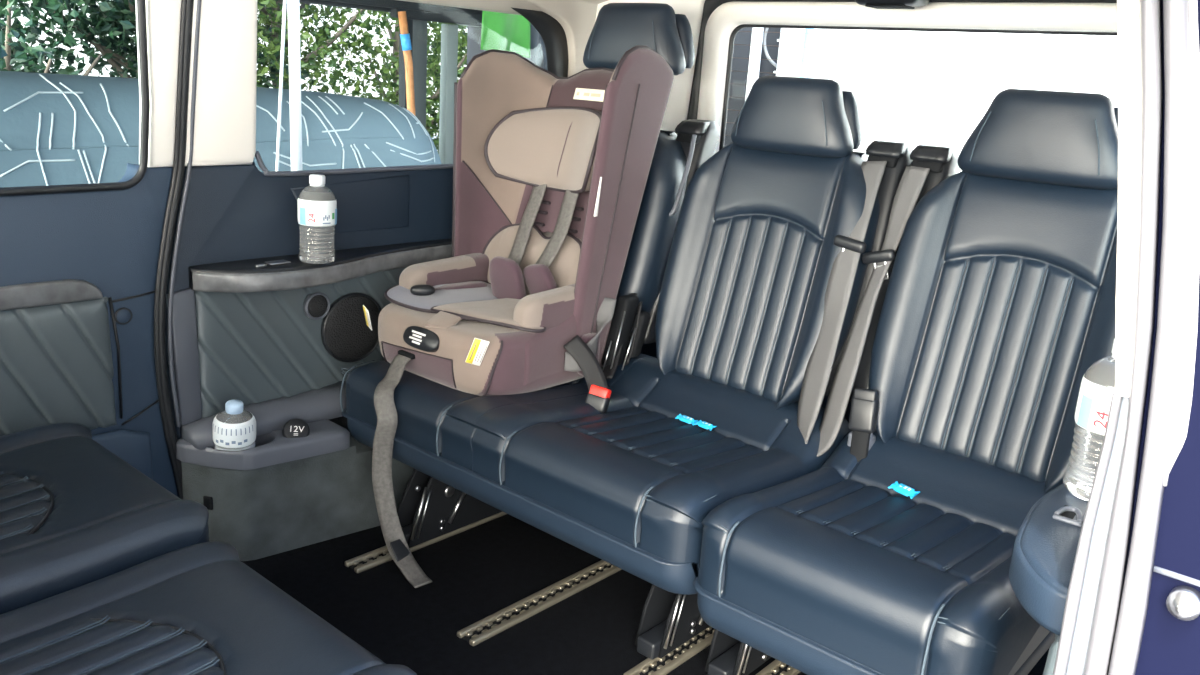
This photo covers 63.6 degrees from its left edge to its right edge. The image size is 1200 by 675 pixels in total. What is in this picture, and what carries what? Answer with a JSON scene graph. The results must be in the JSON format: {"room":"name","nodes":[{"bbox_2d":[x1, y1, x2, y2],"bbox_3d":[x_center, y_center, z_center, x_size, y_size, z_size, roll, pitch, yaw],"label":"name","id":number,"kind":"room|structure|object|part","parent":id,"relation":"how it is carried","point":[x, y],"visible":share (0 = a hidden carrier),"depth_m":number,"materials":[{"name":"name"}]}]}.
{"room":"vehicle interior","nodes":[
{"label":"vehicle interior","id":0,"kind":"room"},
{"bbox_2d":[165,0,704,560],"bbox_3d":[-0.881,-0.155,1.944,0.382,1.440,3.200,16,20,39],"label":"wall","id":1,"kind":"structure","parent":0,"point":[247,347],"depth_m":2.23,"materials":[{"name":"blue plastic"}]},
{"bbox_2d":[0,0,181,496],"bbox_3d":[-1.449,-0.028,1.461,0.172,1.380,1.700,16,20,39],"label":"door","id":2,"kind":"structure","parent":1,"relation":"in","point":[79,262],"depth_m":1.95,"materials":[{"name":"blue plastic"}]},
{"bbox_3d":[-1.506,0.195,1.553,0.070,0.895,1.690,16,20,39],"label":"panel","id":3,"kind":"part","parent":2,"relation":"part of","materials":[{"name":"blue plastic"}]},
{"bbox_3d":[-0.888,-0.583,1.927,0.160,0.488,0.100,16,20,39],"label":"pillar trim","id":4,"kind":"part","parent":2,"relation":"part of","materials":[{"name":"white plastic"}]},
{"bbox_2d":[154,0,193,499],"bbox_3d":[-0.876,-0.166,2.061,0.141,1.363,0.074,5,15,4],"label":"door seal","id":5,"kind":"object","parent":1,"relation":"attached to","point":[186,19],"depth_m":2.04,"materials":[{"name":"black rubber"}]},
{"bbox_3d":[-0.920,0.047,2.144,0.022,0.322,0.062,16,20,39],"label":"edge panel","id":6,"kind":"part","parent":1,"relation":"part of","materials":[{"name":"grey plastic"}]},
{"bbox_2d":[168,0,201,426],"bbox_3d":[-0.850,-0.312,2.033,0.132,1.061,0.060,5,15,4],"label":"trim","id":7,"kind":"structure","parent":1,"relation":"attached to","point":[198,13],"depth_m":2.06,"materials":[{"name":"grey plastic"}]},
{"bbox_3d":[-0.800,-0.604,2.029,0.173,0.488,0.172,16,20,39],"label":"pillar trim","id":8,"kind":"part","parent":1,"relation":"part of","materials":[{"name":"white plastic"}]},
{"bbox_2d":[176,381,349,469],"bbox_3d":[-0.734,0.223,2.269,0.202,0.129,0.448,16,20,39],"label":"cup holder tray","id":9,"kind":"object","parent":1,"relation":"attached to","point":[296,427],"visible":0.82,"depth_m":2.23,"materials":[{"name":"grey plastic"}]},
{"bbox_2d":[212,400,255,450],"bbox_3d":[-0.822,0.223,2.174,0.101,0.172,0.093,16,20,39],"label":"water bottle","id":10,"kind":"object","parent":9,"relation":"in","point":[234,427],"visible":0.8,"depth_m":2.13,"materials":[{"name":"white plastic"}]},
{"bbox_2d":[213,424,252,444],"bbox_3d":[-0.811,0.214,2.135,0.085,0.043,0.028,0,16,-12],"label":"print","id":11,"kind":"object","parent":10,"relation":"attached to","point":[223,434],"depth_m":2.13,"materials":[{"name":"white"}]},
{"bbox_2d":[282,419,309,437],"bbox_3d":[-0.707,0.224,2.250,0.069,0.068,0.066,16,20,39],"label":"power socket","id":12,"kind":"object","parent":9,"relation":"attached to","point":[291,428],"depth_m":2.23,"materials":[{"name":"black plastic"}]},
{"bbox_3d":[-0.562,0.325,2.497,0.220,0.226,0.958,16,20,39],"label":"carpet panel","id":13,"kind":"part","parent":1,"relation":"part of","materials":[{"name":"grey carpet"}]},
{"bbox_3d":[-0.486,-0.052,2.611,0.022,0.322,1.232,16,20,39],"label":"quilted panel","id":14,"kind":"part","parent":1,"relation":"part of","materials":[{"name":"grey leather"}]},
{"bbox_3d":[-0.466,-0.057,2.717,0.080,0.898,1.548,16,20,39],"label":"trim","id":15,"kind":"part","parent":1,"relation":"part of","materials":[{"name":"blue plastic"}]},
{"bbox_2d":[188,238,451,291],"bbox_3d":[-0.438,-0.221,2.545,0.146,0.054,1.272,16,20,39],"label":"shelf","id":16,"kind":"object","parent":1,"relation":"attached to","point":[287,272],"visible":0.69,"depth_m":2.21,"materials":[{"name":"black plastic"}]},
{"bbox_2d":[298,174,336,263],"bbox_3d":[-0.648,-0.272,2.219,0.087,0.201,0.087,16,20,39],"label":"water bottle","id":17,"kind":"object","parent":16,"relation":"on","point":[317,204],"visible":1,"depth_m":2.19,"materials":[{"name":"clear plastic"}]},
{"bbox_2d":[303,292,380,362],"bbox_3d":[-0.637,-0.028,2.418,0.020,0.194,0.226,16,20,39],"label":"loudspeaker","id":18,"kind":"object","parent":1,"relation":"attached to","point":[346,336],"visible":0.92,"depth_m":2.41,"materials":[{"name":"black"}]},
{"bbox_2d":[326,295,379,359],"bbox_3d":[-0.621,-0.025,2.436,0.015,0.168,0.168,16,20,39],"label":"grille","id":19,"kind":"object","parent":18,"relation":"attached to","point":[348,336],"depth_m":2.42,"materials":[{"name":"black"}]},
{"bbox_2d":[511,7,568,76],"bbox_3d":[-0.183,-0.716,2.731,0.075,0.415,0.340,13,18,31],"label":"trim","id":20,"kind":"structure","parent":1,"relation":"attached to","point":[553,35],"depth_m":2.72,"materials":[{"name":"black plastic"}]},
{"bbox_3d":[-0.922,-0.599,1.886,0.179,0.558,3.200,16,20,39],"label":"roof rail","id":21,"kind":"part","parent":1,"relation":"part of","materials":[{"name":"beige plastic"}]},
{"bbox_3d":[0.023,-0.087,3.053,0.300,0.800,0.400,16,20,39],"label":"corner trim","id":22,"kind":"part","parent":1,"relation":"part of","materials":[{"name":"black plastic"}]},
{"bbox_3d":[0.093,-0.761,2.878,0.313,0.600,0.328,-10,20,-40],"label":"corner pillar trim","id":23,"kind":"part","parent":1,"relation":"part of","materials":[{"name":"white plastic"}]},
{"bbox_2d":[400,0,607,14],"bbox_3d":[-0.257,-0.611,1.245,1.850,0.215,3.140,16,20,39],"label":"ceiling","id":24,"kind":"structure","parent":0,"point":[501,6],"depth_m":2.51,"materials":[{"name":"beige"}]},
{"bbox_2d":[855,0,928,8],"bbox_3d":[0.702,-0.824,2.326,0.170,0.061,0.090,16,20,39],"label":"lamp","id":25,"kind":"object","parent":24,"relation":"attached to","point":[878,4],"visible":1,"depth_m":2.30,"materials":[{"name":"black plastic"}]},
{"bbox_2d":[240,514,1049,674],"bbox_3d":[-0.343,0.711,1.681,1.860,0.060,3.250,16,20,39],"label":"floor","id":26,"kind":"structure","parent":0,"point":[475,573],"depth_m":2.08,"materials":[{"name":"black carpet"}]},
{"bbox_2d":[0,423,208,613],"bbox_3d":[-1.048,0.116,1.322,0.520,1.125,0.828,16,20,39],"label":"seat","id":27,"kind":"object","parent":26,"relation":"on","point":[74,513],"visible":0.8,"depth_m":1.47,"materials":[{"name":"blue leather"}]},
{"bbox_2d":[0,541,416,674],"bbox_3d":[-0.654,0.250,0.997,0.515,1.089,0.828,16,20,39],"label":"seat","id":28,"kind":"object","parent":26,"relation":"on","point":[196,609],"visible":1,"depth_m":1.25,"materials":[{"name":"blue leather"}]},
{"bbox_2d":[345,511,506,572],"bbox_3d":[-0.277,0.452,2.507,0.052,0.012,0.868,16,20,39],"label":"rail","id":29,"kind":"object","parent":26,"relation":"on","point":[361,563],"visible":0.15,"depth_m":2.25,"materials":[{"name":"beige metal"}]},
{"bbox_2d":[457,560,621,645],"bbox_3d":[0.015,0.538,2.263,0.052,0.012,0.868,16,20,39],"label":"rail","id":30,"kind":"object","parent":26,"relation":"on","point":[494,624],"visible":0.55,"depth_m":2.09,"materials":[{"name":"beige metal"}]},
{"bbox_2d":[340,3,912,659],"bbox_3d":[0.052,-0.136,2.259,1.095,1.288,0.922,16,20,39],"label":"bench","id":31,"kind":"object","parent":26,"relation":"on","point":[747,275],"visible":0.73,"depth_m":2.14,"materials":[{"name":"blue leather"}]},
{"bbox_2d":[346,351,653,470],"bbox_3d":[-0.252,0.112,2.385,0.487,0.151,0.606,16,20,39],"label":"seat cushion","id":32,"kind":"object","parent":31,"relation":"on","point":[438,423],"depth_m":2.15,"materials":[{"name":"blue leather"}]},
{"bbox_2d":[363,45,673,587],"bbox_3d":[-0.209,-0.103,2.316,0.600,1.183,0.759,16,20,39],"label":"seat","id":33,"kind":"object","parent":31,"relation":"on","point":[551,171],"visible":1,"depth_m":2.32,"materials":[{"name":"beige fabric"}]},
{"bbox_2d":[409,330,425,344],"bbox_3d":[-0.416,0.001,2.198,0.050,0.025,0.012,16,20,39],"label":"print","id":34,"kind":"object","parent":33,"relation":"attached to","point":[416,337],"depth_m":2.20,"materials":[{"name":"white paint"}]},
{"bbox_3d":[-0.403,0.004,2.200,0.120,0.051,0.038,16,20,39],"label":"adjuster plate","id":35,"kind":"part","parent":33,"relation":"part of","materials":[{"name":"black plastic"}]},
{"bbox_3d":[-0.430,-0.115,2.344,0.060,0.026,0.032,-1,16,-18],"label":"height knob","id":36,"kind":"part","parent":33,"relation":"part of","materials":[{"name":"black plastic"}]},
{"bbox_2d":[399,253,488,288],"bbox_3d":[-0.398,-0.156,2.467,0.074,0.094,0.255,16,20,39],"label":"armrest","id":37,"kind":"object","parent":33,"relation":"on","point":[461,267],"depth_m":2.44,"materials":[{"name":"brown fabric"}]},
{"bbox_2d":[469,344,486,361],"bbox_3d":[-0.264,0.034,2.097,0.038,0.048,0.017,0,16,-12],"label":"print","id":38,"kind":"object","parent":33,"relation":"attached to","point":[477,352],"depth_m":2.10,"materials":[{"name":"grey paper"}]},
{"bbox_2d":[513,284,574,332],"bbox_3d":[-0.110,-0.062,2.262,0.070,0.107,0.225,16,20,39],"label":"armrest","id":39,"kind":"object","parent":33,"relation":"on","point":[553,310],"depth_m":2.21,"materials":[{"name":"brown fabric"}]},
{"bbox_3d":[-0.081,-0.023,2.275,0.044,0.245,0.300,16,20,39],"label":"panel","id":40,"kind":"part","parent":33,"relation":"part of","materials":[{"name":"brown fabric"}]},
{"bbox_2d":[577,92,600,96],"bbox_3d":[-0.029,-0.615,2.449,0.081,0.008,0.004,16,20,39],"label":"print","id":41,"kind":"object","parent":33,"relation":"on","point":[579,94],"depth_m":2.45,"materials":[{"name":"beige paper"}]},
{"bbox_3d":[-0.067,0.283,2.220,1.034,0.078,0.576,16,20,39],"label":"trim","id":42,"kind":"part","parent":31,"relation":"part of","materials":[{"name":"blue leather"}]},
{"bbox_3d":[-0.027,-0.278,2.581,0.510,0.560,0.286,16,20,39],"label":"backrest","id":43,"kind":"part","parent":31,"relation":"part of","materials":[{"name":"blue leather"}]},
{"bbox_2d":[472,357,850,564],"bbox_3d":[0.139,0.227,2.059,0.556,0.151,0.606,16,20,39],"label":"seat cushion","id":44,"kind":"object","parent":31,"relation":"on","point":[615,465],"depth_m":1.96,"materials":[{"name":"blue leather"}]},
{"bbox_2d":[675,414,697,425],"bbox_3d":[0.193,0.183,2.155,0.048,0.012,0.022,13,18,31],"label":"wrapped candy","id":45,"kind":"object","parent":31,"relation":"on","point":[683,418],"visible":1,"depth_m":2.15,"materials":[{"name":"blue plastic"}]},
{"bbox_2d":[675,119,709,134],"bbox_3d":[0.238,-0.536,2.468,0.077,0.034,0.052,16,20,39],"label":"hood","id":46,"kind":"object","parent":31,"relation":"attached to","point":[687,127],"depth_m":2.45,"materials":[{"name":"black plastic"}]},
{"bbox_2d":[694,420,716,430],"bbox_3d":[0.232,0.193,2.125,0.022,0.011,0.048,-10,21,-42],"label":"wrapped candy","id":47,"kind":"object","parent":31,"relation":"on","point":[703,424],"visible":1,"depth_m":2.12,"materials":[{"name":"blue plastic"}]},
{"bbox_3d":[0.376,-0.159,2.244,0.492,0.560,0.286,16,20,39],"label":"backrest","id":48,"kind":"part","parent":31,"relation":"part of","materials":[{"name":"blue leather"}]},
{"bbox_2d":[865,139,907,157],"bbox_3d":[0.627,-0.413,2.110,0.077,0.034,0.052,16,20,39],"label":"hood","id":49,"kind":"object","parent":31,"relation":"attached to","point":[879,148],"depth_m":2.10,"materials":[{"name":"black plastic"}]},
{"bbox_2d":[623,626,714,674],"bbox_3d":[0.303,0.599,2.111,0.052,0.012,0.730,16,20,39],"label":"rail","id":50,"kind":"object","parent":26,"relation":"on","point":[678,656],"visible":0.3,"depth_m":1.92,"materials":[{"name":"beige metal"}]},
{"bbox_2d":[756,659,800,674],"bbox_3d":[0.438,0.638,1.998,0.052,0.012,0.730,16,20,39],"label":"rail","id":51,"kind":"object","parent":26,"relation":"on","point":[776,667],"visible":0.15,"depth_m":1.91,"materials":[{"name":"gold metal"}]},
{"bbox_2d":[693,88,1117,674],"bbox_3d":[0.608,0.120,1.766,0.568,1.126,0.852,16,20,39],"label":"seat","id":52,"kind":"object","parent":26,"relation":"on","point":[988,300],"visible":0.91,"depth_m":1.80,"materials":[{"name":"blue leather"}]},
{"bbox_2d":[698,429,1049,674],"bbox_3d":[0.542,0.357,1.725,0.510,0.173,0.606,16,20,39],"label":"seat cushion","id":53,"kind":"object","parent":52,"relation":"on","point":[859,574],"depth_m":1.59,"materials":[{"name":"blue leather"}]},
{"bbox_3d":[0.518,0.479,1.737,0.505,0.083,0.576,16,20,39],"label":"trim","id":54,"kind":"part","parent":52,"relation":"part of","materials":[{"name":"blue leather"}]},
{"bbox_3d":[0.592,-0.141,2.036,0.039,0.046,0.004,16,20,39],"label":"tongue plate","id":55,"kind":"part","parent":52,"relation":"part of","materials":[{"name":"silver metal"}]},
{"bbox_2d":[888,481,920,498],"bbox_3d":[0.577,0.289,1.837,0.026,0.014,0.056,-7,18,-34],"label":"wrapped candy","id":56,"kind":"object","parent":52,"relation":"on","point":[905,490],"visible":1,"depth_m":1.83,"materials":[{"name":"blue plastic"}]},
{"bbox_2d":[910,143,953,162],"bbox_3d":[0.706,-0.392,2.052,0.077,0.034,0.052,16,20,39],"label":"hood","id":57,"kind":"object","parent":52,"relation":"attached to","point":[925,152],"depth_m":2.04,"materials":[{"name":"black plastic"}]},
{"bbox_3d":[0.800,-0.035,1.890,0.500,0.560,0.286,16,20,39],"label":"backrest","id":58,"kind":"part","parent":52,"relation":"part of","materials":[{"name":"blue leather"}]},
{"bbox_2d":[687,0,1116,430],"bbox_3d":[0.752,-0.241,2.576,1.760,1.440,0.130,16,20,39],"label":"wall","id":59,"kind":"structure","parent":0,"point":[722,20],"depth_m":2.49,"materials":[{"name":"white plastic"}]},
{"bbox_3d":[0.734,0.100,2.675,1.760,0.730,0.075,16,20,39],"label":"trim","id":60,"kind":"part","parent":59,"relation":"part of","materials":[{"name":"plastic"}]},
{"bbox_2d":[723,31,1117,149],"bbox_3d":[0.777,-0.544,2.497,1.138,0.528,0.006,16,20,39],"label":"window","id":61,"kind":"structure","parent":59,"relation":"in","point":[738,31],"depth_m":2.44,"materials":[{"name":"clear glass"}]},
{"bbox_2d":[1043,0,1199,674],"bbox_3d":[0.986,0.123,1.437,0.325,1.470,1.569,16,20,39],"label":"door frame","id":62,"kind":"structure","parent":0,"point":[1170,645],"depth_m":0.88,"materials":[{"name":"white metal"}]},
{"bbox_2d":[1009,484,1087,635],"bbox_3d":[0.859,0.161,1.457,0.133,0.063,1.280,16,20,39],"label":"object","id":63,"kind":"object","parent":62,"relation":"attached to","point":[1046,541],"visible":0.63,"depth_m":1.04,"materials":[{"name":"blue plastic"}]},
{"bbox_3d":[0.861,0.164,1.456,0.127,0.054,1.280,16,20,39],"label":"shelf","id":64,"kind":"part","parent":63,"relation":"part of","materials":[{"name":"blue plastic"}]},
{"bbox_3d":[0.545,0.206,1.121,0.033,0.011,0.034,16,20,39],"label":"catch lever","id":65,"kind":"part","parent":63,"relation":"part of","materials":[{"name":"grey plastic"}]},
{"bbox_2d":[1063,339,1114,500],"bbox_3d":[0.622,0.098,1.170,0.087,0.200,0.087,16,20,39],"label":"water bottle","id":66,"kind":"object","parent":63,"relation":"on","point":[1097,386],"visible":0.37,"depth_m":1.16,"materials":[{"name":"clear plastic"}]},
{"bbox_3d":[0.846,0.466,1.493,0.025,0.562,1.280,16,20,39],"label":"quilted panel","id":67,"kind":"part","parent":62,"relation":"part of","materials":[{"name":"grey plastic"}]},
{"bbox_3d":[0.464,0.472,0.991,0.039,0.866,0.090,16,20,39],"label":"jamb trim","id":68,"kind":"part","parent":62,"relation":"part of","materials":[{"name":"grey"}]},
{"bbox_2d":[1083,0,1163,674],"bbox_3d":[0.477,0.225,0.961,0.072,1.360,0.194,2,15,-8],"label":"trim","id":69,"kind":"structure","parent":62,"relation":"attached to","point":[1112,578],"depth_m":0.88,"materials":[{"name":"grey"}]},
{"bbox_3d":[0.527,-0.213,0.936,0.116,0.498,0.206,16,20,39],"label":"pillar trim","id":70,"kind":"part","parent":62,"relation":"part of","materials":[{"name":"white plastic"}]},
{"bbox_2d":[1108,0,1190,674],"bbox_3d":[0.492,0.229,0.948,0.071,1.360,0.194,2,15,-8],"label":"trim","id":71,"kind":"structure","parent":62,"relation":"attached to","point":[1139,571],"depth_m":0.86,"materials":[{"name":"grey"}]},
{"bbox_3d":[0.540,0.232,0.931,0.312,1.470,0.165,16,20,39],"label":"jamb panel","id":72,"kind":"part","parent":62,"relation":"part of","materials":[{"name":"white paint"}]},
{"bbox_2d":[1166,585,1199,620],"bbox_3d":[0.520,0.239,0.863,0.028,0.028,0.024,16,20,39],"label":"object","id":73,"kind":"object","parent":62,"relation":"attached to","point":[1183,602],"visible":1,"depth_m":0.86,"materials":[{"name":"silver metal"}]},
{"label":"outside","id":74,"kind":"structure","parent":0,"visible":0},
{"bbox_3d":[-0.411,0.600,3.590,28.000,0.100,30.000,16,20,39],"label":"ground","id":75,"kind":"structure","parent":74,"visible":0},
{"bbox_2d":[0,0,137,76],"bbox_3d":[-3.449,-1.794,5.194,2.596,3.297,2.956,11,17,23],"label":"tree","id":76,"kind":"object","parent":75,"relation":"on","point":[7,32],"visible":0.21,"depth_m":5.28,"materials":[{"name":"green plant"}]},
{"bbox_2d":[0,0,309,88],"bbox_3d":[-3.035,-2.076,6.208,2.554,3.358,2.194,-1,16,-18],"label":"tree","id":77,"kind":"object","parent":75,"relation":"on","point":[102,47],"visible":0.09,"depth_m":6.08,"materials":[{"name":"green plant"}]},
{"bbox_2d":[0,71,441,187],"bbox_3d":[-2.203,-0.121,2.918,0.740,1.375,4.075,16,20,39],"label":"fabric cover","id":78,"kind":"object","parent":75,"relation":"on","point":[56,129],"visible":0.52,"depth_m":3.06,"materials":[{"name":"blue fabric"}]},
{"bbox_2d":[287,0,301,170],"bbox_3d":[-0.839,-0.267,2.688,0.024,1.990,0.024,16,20,39],"label":"pole","id":79,"kind":"object","parent":75,"relation":"on","point":[293,5],"visible":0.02,"depth_m":2.57,"materials":[{"name":"white metal"}]},
{"bbox_2d":[275,0,286,170],"bbox_3d":[-0.876,-0.253,2.629,0.009,1.990,0.092,16,20,39],"label":"rope","id":80,"kind":"object","parent":79,"relation":"attached to","point":[284,1],"visible":0.24,"depth_m":2.53,"materials":[{"name":"white fabric"}]},
{"bbox_3d":[-0.352,-1.154,2.943,0.033,0.023,1.320,16,20,39],"label":"clothes line","id":81,"kind":"object","parent":79,"relation":"attached to","visible":0},
{"bbox_2d":[480,11,529,57],"bbox_3d":[-0.292,-1.027,3.044,0.028,0.275,0.192,16,20,39],"label":"cloth","id":82,"kind":"object","parent":81,"relation":"hanging from","point":[499,31],"visible":0.66,"depth_m":3.05,"materials":[{"name":"green fabric"}]},
{"bbox_2d":[526,23,546,69],"bbox_3d":[-0.203,-1.019,3.160,0.028,0.330,0.083,16,20,39],"label":"cloth","id":83,"kind":"object","parent":81,"relation":"hanging from","point":[538,57],"visible":0.34,"depth_m":3.17,"materials":[{"name":"fabric"}]},
{"bbox_2d":[256,0,466,153],"bbox_3d":[-2.102,-2.170,6.931,2.872,3.276,2.257,7,16,12],"label":"tree","id":84,"kind":"object","parent":75,"relation":"on","point":[270,16],"visible":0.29,"depth_m":6.96,"materials":[{"name":"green plant"}]},
{"bbox_2d":[257,4,467,151],"bbox_3d":[-1.610,-2.309,7.554,2.825,3.279,2.296,-1,16,-15],"label":"tree","id":85,"kind":"object","parent":75,"relation":"on","point":[388,73],"visible":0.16,"depth_m":7.45,"materials":[{"name":"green plant"}]},
{"bbox_2d":[281,0,482,163],"bbox_3d":[-1.769,-0.477,3.136,2.460,2.040,5.880,16,20,39],"label":"carport","id":86,"kind":"object","parent":75,"relation":"on","point":[418,14],"visible":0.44,"depth_m":5.36,"materials":[{"name":"black metal"}]},
{"bbox_3d":[-1.097,-0.925,5.431,0.060,1.780,0.050,16,20,39],"label":"post","id":87,"kind":"part","parent":86,"relation":"part of","materials":[{"name":"orange wood"}]},
{"bbox_3d":[-1.071,-0.949,5.525,0.090,1.780,0.120,16,20,39],"label":"post","id":88,"kind":"part","parent":86,"relation":"part of","materials":[{"name":"metal"}]},
{"bbox_3d":[-0.904,-0.950,5.701,0.060,1.710,0.080,16,20,39],"label":"post","id":89,"kind":"part","parent":86,"relation":"part of","materials":[{"name":"grey metal"}]},
{"bbox_2d":[398,11,414,114],"bbox_3d":[-1.041,-0.862,5.282,0.054,1.744,0.157,16,20,39],"label":"leaning stick","id":90,"kind":"object","parent":75,"relation":"on","point":[405,35],"visible":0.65,"depth_m":5.09,"materials":[{"name":"orange wood"}]},
{"bbox_2d":[350,11,467,149],"bbox_3d":[-1.287,-2.582,8.666,2.679,3.259,2.978,6,15,10],"label":"tree","id":91,"kind":"object","parent":75,"relation":"on","point":[368,17],"visible":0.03,"depth_m":8.45,"materials":[{"name":"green plant"}]},
{"bbox_2d":[458,24,780,146],"bbox_3d":[0.470,-1.574,6.279,2.600,2.780,1.800,16,20,39],"label":"shed","id":92,"kind":"object","parent":75,"relation":"on","point":[741,51],"visible":0.08,"depth_m":5.12,"materials":[{"name":"black"}]},
{"bbox_2d":[745,27,763,100],"bbox_3d":[0.738,-0.860,4.968,0.045,2.130,0.040,16,20,39],"label":"pole","id":93,"kind":"object","parent":75,"relation":"on","point":[757,33],"visible":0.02,"depth_m":4.81,"materials":[{"name":"white metal"}]},
{"bbox_2d":[773,26,1117,172],"bbox_3d":[3.560,-0.405,2.558,7.205,2.880,0.091,16,20,39],"label":"window","id":94,"kind":"structure","parent":75,"relation":"on","point":[1097,49],"depth_m":4.27,"materials":[{"name":"white"}]},
{"bbox_2d":[763,28,776,67],"bbox_3d":[0.877,-1.506,4.772,0.159,0.371,0.016,16,20,39],"label":"coiled hose","id":95,"kind":"object","parent":94,"relation":"hanging from","point":[772,62],"visible":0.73,"depth_m":4.82,"materials":[{"name":"grey plastic"}]},
{"bbox_3d":[0.974,-1.154,4.675,0.035,2.880,0.025,16,20,39],"label":"post","id":96,"kind":"part","parent":94,"relation":"part of","materials":[{"name":"white"}]}
]}

